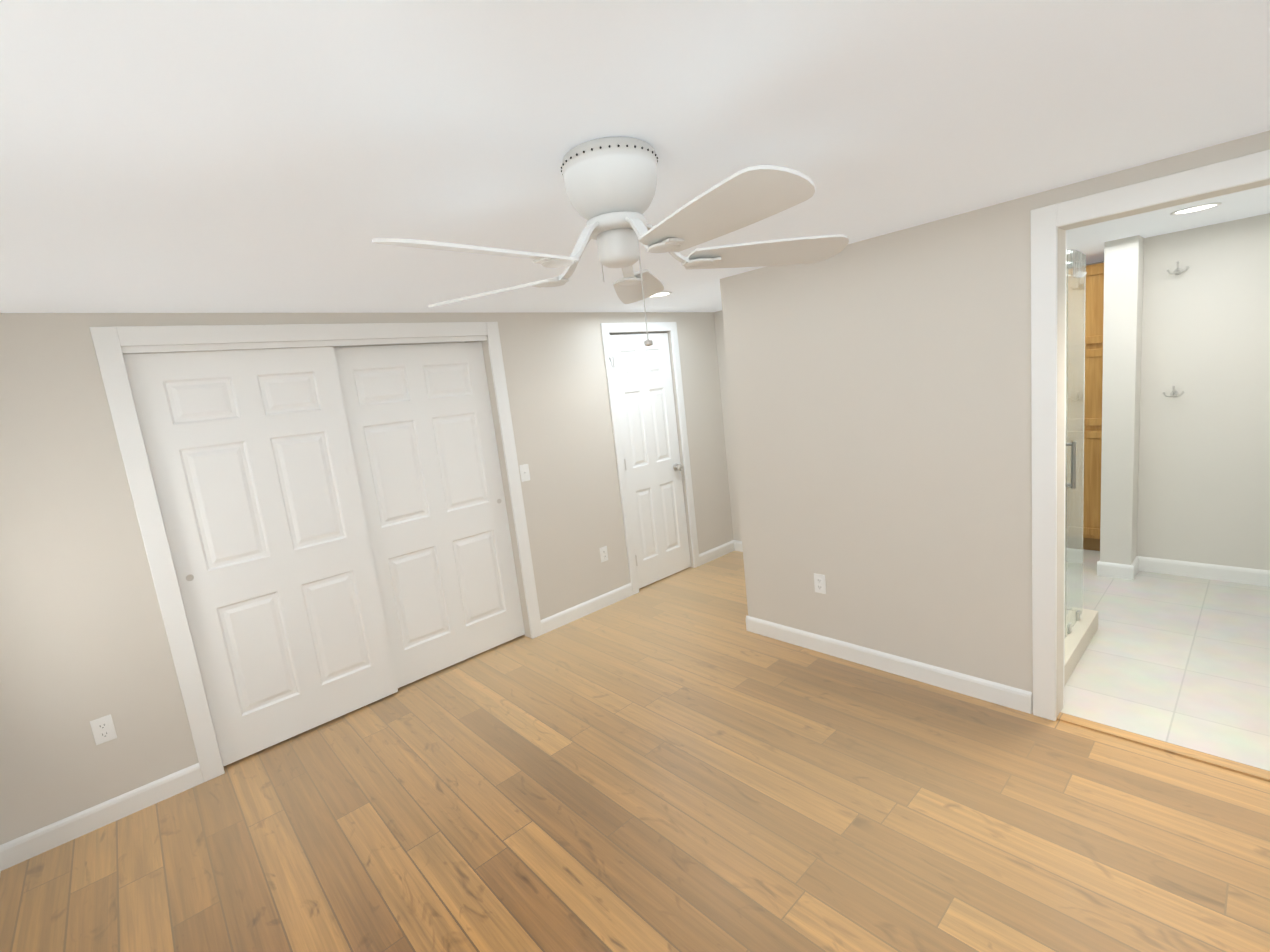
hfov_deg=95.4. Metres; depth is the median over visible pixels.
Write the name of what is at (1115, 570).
baseboard
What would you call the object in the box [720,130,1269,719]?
wall
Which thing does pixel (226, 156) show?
ceiling
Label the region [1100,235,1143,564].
wall
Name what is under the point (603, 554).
electrical outlet
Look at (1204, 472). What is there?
wall
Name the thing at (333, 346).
door track
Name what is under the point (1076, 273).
glass shower door
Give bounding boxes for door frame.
[600,322,699,594]
[1030,149,1269,720]
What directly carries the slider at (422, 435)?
attached to the wall at (84, 642)
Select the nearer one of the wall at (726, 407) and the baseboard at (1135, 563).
the baseboard at (1135, 563)
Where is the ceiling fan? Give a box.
[372,136,848,345]
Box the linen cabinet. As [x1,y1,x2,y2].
[1083,263,1103,550]
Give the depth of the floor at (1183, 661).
2.86 m
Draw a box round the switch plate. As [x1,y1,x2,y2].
[519,464,529,481]
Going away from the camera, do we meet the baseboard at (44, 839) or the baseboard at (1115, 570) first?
the baseboard at (44, 839)
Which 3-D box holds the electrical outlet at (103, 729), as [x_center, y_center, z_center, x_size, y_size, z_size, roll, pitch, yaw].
[-2.339,1.117,2.544,0.070,0.114,0.008,-14,12,-41]
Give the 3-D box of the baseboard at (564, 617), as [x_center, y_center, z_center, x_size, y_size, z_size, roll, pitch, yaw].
[-0.340,0.984,4.348,0.875,0.100,0.014,-14,12,-41]
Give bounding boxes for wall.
[0,312,733,844]
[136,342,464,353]
[714,311,741,540]
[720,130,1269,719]
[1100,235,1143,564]
[1137,213,1269,569]
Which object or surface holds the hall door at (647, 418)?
in the wall at (84, 642)
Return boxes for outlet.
[90,714,116,744]
[599,546,607,562]
[814,573,825,593]
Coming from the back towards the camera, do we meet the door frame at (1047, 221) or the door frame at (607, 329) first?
the door frame at (607, 329)
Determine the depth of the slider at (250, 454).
2.96 m
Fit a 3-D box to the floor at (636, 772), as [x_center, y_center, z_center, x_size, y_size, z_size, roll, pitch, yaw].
[0.536,1.292,2.419,5.115,0.100,5.670,-14,12,-41]
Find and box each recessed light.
[648,291,671,297]
[1170,202,1221,214]
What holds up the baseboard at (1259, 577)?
attached to the wall at (1204, 472)
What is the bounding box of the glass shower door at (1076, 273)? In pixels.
[1065,249,1086,637]
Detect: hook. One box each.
[1163,386,1183,396]
[1166,261,1188,274]
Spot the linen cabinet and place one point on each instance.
(1094, 304)
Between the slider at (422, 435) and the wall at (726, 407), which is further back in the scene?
the wall at (726, 407)
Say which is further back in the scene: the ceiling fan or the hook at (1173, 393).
the hook at (1173, 393)
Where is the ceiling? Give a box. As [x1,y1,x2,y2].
[0,0,1269,312]
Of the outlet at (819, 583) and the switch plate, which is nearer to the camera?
the outlet at (819, 583)
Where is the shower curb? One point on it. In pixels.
(1079, 637)
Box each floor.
[0,551,1269,951]
[1061,549,1269,770]
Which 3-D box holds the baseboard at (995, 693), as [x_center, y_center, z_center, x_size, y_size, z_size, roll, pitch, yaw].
[1.254,0.989,3.179,0.014,0.100,1.573,-14,12,-41]
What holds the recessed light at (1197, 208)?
attached to the ceiling
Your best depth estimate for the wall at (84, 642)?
2.57 m
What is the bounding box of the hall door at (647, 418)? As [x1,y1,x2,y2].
[610,333,690,588]
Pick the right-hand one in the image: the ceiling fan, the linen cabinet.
the linen cabinet
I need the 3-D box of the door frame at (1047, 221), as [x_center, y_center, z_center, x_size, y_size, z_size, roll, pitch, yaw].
[2.009,0.019,2.162,0.156,2.151,0.855,-14,12,-41]
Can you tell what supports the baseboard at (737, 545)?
attached to the wall at (726, 407)
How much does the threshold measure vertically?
0.008 m
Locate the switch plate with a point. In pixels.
(524, 472)
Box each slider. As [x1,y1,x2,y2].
[123,347,397,765]
[334,342,524,687]
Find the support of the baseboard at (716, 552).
attached to the wall at (84, 642)
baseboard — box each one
[0,763,203,870]
[541,583,632,633]
[699,540,734,565]
[734,540,742,551]
[746,616,1031,713]
[1097,561,1133,579]
[1132,556,1138,577]
[1137,556,1269,586]
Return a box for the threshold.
[1057,712,1269,781]
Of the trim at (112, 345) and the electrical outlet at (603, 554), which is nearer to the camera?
the trim at (112, 345)
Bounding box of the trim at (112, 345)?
[89,322,542,781]
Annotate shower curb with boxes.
[1064,608,1097,685]
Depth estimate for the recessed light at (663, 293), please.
3.75 m

